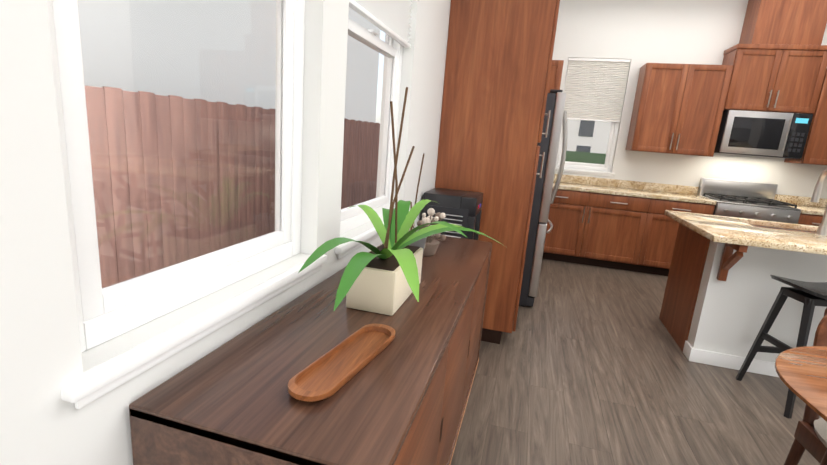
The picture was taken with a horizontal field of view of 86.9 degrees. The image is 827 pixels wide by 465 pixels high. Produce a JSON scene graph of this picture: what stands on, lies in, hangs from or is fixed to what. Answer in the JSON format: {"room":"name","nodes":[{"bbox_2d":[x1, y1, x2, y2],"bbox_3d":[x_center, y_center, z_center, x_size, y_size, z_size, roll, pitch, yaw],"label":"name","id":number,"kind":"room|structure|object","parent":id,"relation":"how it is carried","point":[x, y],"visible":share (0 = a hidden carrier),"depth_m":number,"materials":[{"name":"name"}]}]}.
{"room":"kitchen","nodes":[
{"label":"kitchen","id":0,"kind":"room"},
{"bbox_2d":[0,0,450,464],"bbox_3d":[-0.327,-0.498,1.308,0.150,3.080,9.750,8,13,14],"label":"wall","id":1,"kind":"structure","parent":0,"point":[43,359],"depth_m":0.67,"materials":[{"name":"white paint"}]},
{"bbox_2d":[46,0,326,408],"bbox_3d":[-0.398,-0.572,0.879,0.137,1.560,0.820,8,13,14],"label":"window","id":2,"kind":"structure","parent":1,"relation":"in","point":[106,313],"depth_m":0.85,"materials":[{"name":"white plastic"}]},
{"bbox_2d":[335,8,402,258],"bbox_3d":[-0.149,-0.748,1.753,0.137,1.560,0.830,8,13,14],"label":"window","id":3,"kind":"structure","parent":1,"relation":"in","point":[391,49],"depth_m":1.97,"materials":[{"name":"white plastic"}]},
{"bbox_2d":[349,0,412,47],"bbox_3d":[-0.100,-1.156,1.656,0.044,0.713,0.752,8,13,14],"label":"window blind","id":4,"kind":"object","parent":3,"relation":"attached to","point":[390,18],"visible":1,"depth_m":1.80,"materials":[{"name":"white fabric"}]},
{"bbox_2d":[450,259,820,464],"bbox_3d":[2.795,1.485,0.819,6.900,0.100,9.750,8,13,14],"label":"floor","id":5,"kind":"structure","parent":0,"point":[582,364],"depth_m":2.52,"materials":[{"name":"brown wood"}]},
{"bbox_2d":[129,235,491,464],"bbox_3d":[-0.082,0.599,1.545,0.466,0.882,1.610,8,13,14],"label":"sideboard","id":6,"kind":"object","parent":5,"relation":"on","point":[402,397],"visible":0.94,"depth_m":0.87,"materials":[{"name":"brown wood"}]},
{"bbox_2d":[288,324,394,401],"bbox_3d":[-0.138,0.268,0.927,0.085,0.022,0.340,10,14,22],"label":"tray","id":7,"kind":"object","parent":6,"relation":"on","point":[332,371],"visible":1,"depth_m":0.90,"materials":[{"name":"brown wood"}]},
{"bbox_2d":[298,87,502,315],"bbox_3d":[-0.003,-0.082,1.187,0.517,0.610,0.754,8,13,14],"label":"potted plant","id":8,"kind":"object","parent":6,"relation":"on","point":[384,277],"visible":1,"depth_m":1.20,"materials":[{"name":"green plant"}]},
{"bbox_2d":[408,153,426,250],"bbox_3d":[-0.006,-0.074,1.583,0.124,0.421,0.124,8,13,14],"label":"pot","id":9,"kind":"object","parent":6,"relation":"on","point":[420,243],"visible":0.31,"depth_m":1.58,"materials":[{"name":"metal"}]},
{"bbox_2d":[409,208,445,255],"bbox_3d":[0.052,-0.005,1.837,0.159,0.186,0.331,8,13,14],"label":"dried flowers","id":10,"kind":"object","parent":6,"relation":"on","point":[431,246],"visible":0.33,"depth_m":1.81,"materials":[{"name":"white plant"}]},
{"bbox_2d":[422,188,482,239],"bbox_3d":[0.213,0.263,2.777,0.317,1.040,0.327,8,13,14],"label":"toaster","id":11,"kind":"object","parent":6,"relation":"on","point":[462,208],"visible":0.31,"depth_m":2.54,"materials":[{"name":"black plastic"}]},
{"bbox_2d":[435,0,559,343],"bbox_3d":[0.592,-0.560,3.153,0.678,2.535,0.789,8,13,14],"label":"pantry","id":12,"kind":"object","parent":5,"relation":"on","point":[499,54],"visible":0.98,"depth_m":2.74,"materials":[{"name":"brown wood"}]},
{"bbox_2d":[519,89,566,306],"bbox_3d":[0.891,-0.345,4.016,0.858,1.785,0.895,8,13,14],"label":"fridge","id":13,"kind":"object","parent":5,"relation":"on","point":[544,197],"visible":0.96,"depth_m":3.54,"materials":[{"name":"grey metal"}]},
{"bbox_2d":[542,186,597,264],"bbox_3d":[1.771,-0.128,5.437,0.721,0.874,0.661,8,13,14],"label":"base cabinet","id":14,"kind":"object","parent":5,"relation":"on","point":[571,213],"depth_m":5.13,"materials":[{"name":"brown wood"}]},
{"bbox_2d":[586,194,657,271],"bbox_3d":[2.372,-0.052,5.302,0.751,0.874,0.621,8,13,14],"label":"base cabinet","id":15,"kind":"object","parent":5,"relation":"on","point":[627,225],"depth_m":4.99,"materials":[{"name":"brown wood"}]},
{"bbox_2d":[553,182,713,201],"bbox_3d":[2.105,-0.538,5.275,2.537,0.040,0.630,8,13,14],"label":"countertop","id":16,"kind":"structure","parent":15,"relation":"on","point":[563,185],"depth_m":5.01,"materials":[{"name":"beige stone"}]},
{"bbox_2d":[642,198,716,275],"bbox_3d":[2.955,0.026,5.152,0.696,0.874,0.621,8,13,14],"label":"base cabinet","id":17,"kind":"object","parent":5,"relation":"on","point":[663,236],"depth_m":4.87,"materials":[{"name":"brown wood"}]},
{"bbox_2d":[659,221,818,351],"bbox_3d":[2.856,0.512,2.956,1.786,0.872,1.030,8,13,14],"label":"kitchen island","id":18,"kind":"object","parent":5,"relation":"on","point":[697,233],"depth_m":3.22,"materials":[{"name":"brown wood"}]},
{"bbox_2d":[664,210,826,232],"bbox_3d":[2.918,-0.001,3.148,1.897,0.040,0.460,8,13,14],"label":"island countertop","id":19,"kind":"structure","parent":18,"relation":"on","point":[675,215],"depth_m":3.34,"materials":[{"name":"beige stone"}]},
{"bbox_2d":[679,217,826,254],"bbox_3d":[2.775,0.100,2.647,1.897,0.040,0.620,8,13,14],"label":"island countertop","id":20,"kind":"structure","parent":18,"relation":"on","point":[753,235],"depth_m":2.70,"materials":[{"name":"beige stone"}]},
{"bbox_2d":[698,178,800,227],"bbox_3d":[3.653,0.008,4.898,0.755,1.125,0.708,8,13,14],"label":"range","id":21,"kind":"object","parent":5,"relation":"on","point":[746,199],"visible":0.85,"depth_m":4.69,"materials":[{"name":"grey metal"}]},
{"bbox_2d":[736,275,826,417],"bbox_3d":[2.306,0.639,2.519,0.566,0.740,0.413,4,13,0],"label":"stool","id":22,"kind":"object","parent":5,"relation":"on","point":[810,295],"visible":0.73,"depth_m":2.46,"materials":[{"name":"black wood"}]},
{"bbox_2d":[775,346,826,464],"bbox_3d":[1.868,0.916,1.005,1.860,0.792,0.850,7,13,10],"label":"dining table","id":23,"kind":"object","parent":5,"relation":"on","point":[801,372],"visible":1,"depth_m":1.24,"materials":[{"name":"brown wood"}]},
{"bbox_2d":[784,308,826,464],"bbox_3d":[1.595,0.759,1.391,0.484,0.887,0.534,7,13,10],"label":"chair","id":24,"kind":"object","parent":5,"relation":"on","point":[810,435],"visible":0.71,"depth_m":1.55,"materials":[{"name":"wood"}]},
{"bbox_2d":[798,210,823,231],"bbox_3d":[4.405,0.221,4.778,0.794,0.874,0.621,8,13,14],"label":"base cabinet","id":25,"kind":"object","parent":5,"relation":"on","point":[806,219],"depth_m":4.47,"materials":[{"name":"brown wood"}]},
{"bbox_2d":[786,202,825,213],"bbox_3d":[4.438,-0.225,4.673,0.794,0.040,0.630,8,13,14],"label":"countertop","id":26,"kind":"structure","parent":25,"relation":"on","point":[805,209],"depth_m":4.58,"materials":[{"name":"beige stone"}]},
{"bbox_2d":[552,0,826,198],"bbox_3d":[4.206,-0.978,5.004,6.600,3.080,0.150,8,13,14],"label":"wall","id":27,"kind":"structure","parent":0,"point":[639,33],"depth_m":5.11,"materials":[{"name":"white paint"}]},
{"bbox_2d":[548,60,563,92],"bbox_3d":[1.530,-1.586,5.356,0.451,0.960,0.387,8,13,14],"label":"upper cabinet","id":28,"kind":"object","parent":27,"relation":"attached to","point":[557,65],"depth_m":5.10,"materials":[{"name":"brown wood"}]},
{"bbox_2d":[555,58,629,176],"bbox_3d":[2.201,-1.433,5.453,0.780,1.390,0.137,8,13,14],"label":"window","id":29,"kind":"structure","parent":27,"relation":"in","point":[606,168],"depth_m":5.53,"materials":[{"name":"white plastic"}]},
{"bbox_2d":[564,58,630,121],"bbox_3d":[2.220,-1.749,5.364,0.702,0.728,0.044,8,13,14],"label":"window blind","id":30,"kind":"object","parent":29,"relation":"attached to","point":[594,89],"visible":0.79,"depth_m":5.36,"materials":[{"name":"white fabric"}]},
{"bbox_2d":[626,63,735,156],"bbox_3d":[2.998,-1.392,4.993,0.839,0.960,0.355,8,13,14],"label":"upper cabinet","id":31,"kind":"object","parent":27,"relation":"attached to","point":[678,108],"depth_m":4.83,"materials":[{"name":"brown wood"}]},
{"bbox_2d":[554,174,826,205],"bbox_3d":[2.940,-0.561,5.356,4.096,0.094,0.020,8,13,14],"label":"backsplash","id":32,"kind":"structure","parent":27,"relation":"attached to","point":[797,201],"depth_m":5.34,"materials":[{"name":"beige stone"}]},
{"bbox_2d":[722,44,826,115],"bbox_3d":[3.824,-1.627,4.710,0.826,0.645,0.355,8,13,14],"label":"upper cabinet","id":33,"kind":"object","parent":27,"relation":"attached to","point":[775,59],"depth_m":4.54,"materials":[{"name":"brown wood"}]},
{"bbox_2d":[714,110,812,158],"bbox_3d":[3.770,-1.076,4.787,0.755,0.459,0.451,8,13,14],"label":"microwave","id":34,"kind":"object","parent":33,"relation":"attached to","point":[767,134],"visible":0.94,"depth_m":4.62,"materials":[{"name":"grey metal"}]},
{"bbox_2d":[739,0,826,43],"bbox_3d":[3.883,-2.214,4.583,0.611,0.532,0.339,8,13,14],"label":"upper cabinet","id":35,"kind":"object","parent":27,"relation":"attached to","point":[765,21],"depth_m":4.45,"materials":[{"name":"brown wood"}]},
{"bbox_2d":[784,84,826,164],"bbox_3d":[4.561,-1.182,4.590,0.764,0.960,0.355,8,13,14],"label":"upper cabinet","id":36,"kind":"object","parent":27,"relation":"attached to","point":[815,150],"depth_m":4.55,"materials":[{"name":"brown wood"}]},
{"bbox_2d":[687,240,826,361],"bbox_3d":[2.799,0.556,2.733,1.780,0.874,0.120,8,13,14],"label":"wall","id":37,"kind":"structure","parent":0,"point":[731,312],"depth_m":2.82,"materials":[{"name":"white paint"}]},
{"bbox_2d":[686,345,778,376],"bbox_3d":[2.746,0.947,2.757,1.794,0.095,0.017,8,13,14],"label":"baseboard","id":38,"kind":"structure","parent":37,"relation":"attached to","point":[692,354],"depth_m":2.91,"materials":[{"name":"white"}]},
{"label":"outside","id":39,"kind":"structure","parent":0,"visible":0},
{"bbox_3d":[5.865,-3.040,23.685,80.000,0.100,110.000,8,13,14],"label":"ground","id":40,"kind":"structure","parent":39,"visible":0},
{"bbox_2d":[77,0,379,122],"bbox_3d":[-7.644,-3.280,4.183,6.055,6.850,26.000,8,13,14],"label":"sky","id":41,"kind":"structure","parent":40,"relation":"on","point":[174,85],"depth_m":7.52,"materials":[{"name":"white"}]},
{"bbox_2d":[84,85,379,287],"bbox_3d":[-2.216,-0.112,3.292,0.060,1.882,18.030,8,13,14],"label":"fence","id":42,"kind":"object","parent":40,"relation":"on","point":[362,128],"depth_m":3.78,"materials":[{"name":"brown wood"}]},
{"bbox_2d":[558,119,610,163],"bbox_3d":[14.214,-8.337,33.104,40.000,7.350,14.300,8,13,14],"label":"house","id":43,"kind":"structure","parent":40,"relation":"on","point":[590,145],"depth_m":32.34,"materials":[{"name":"white paint"}]}
]}

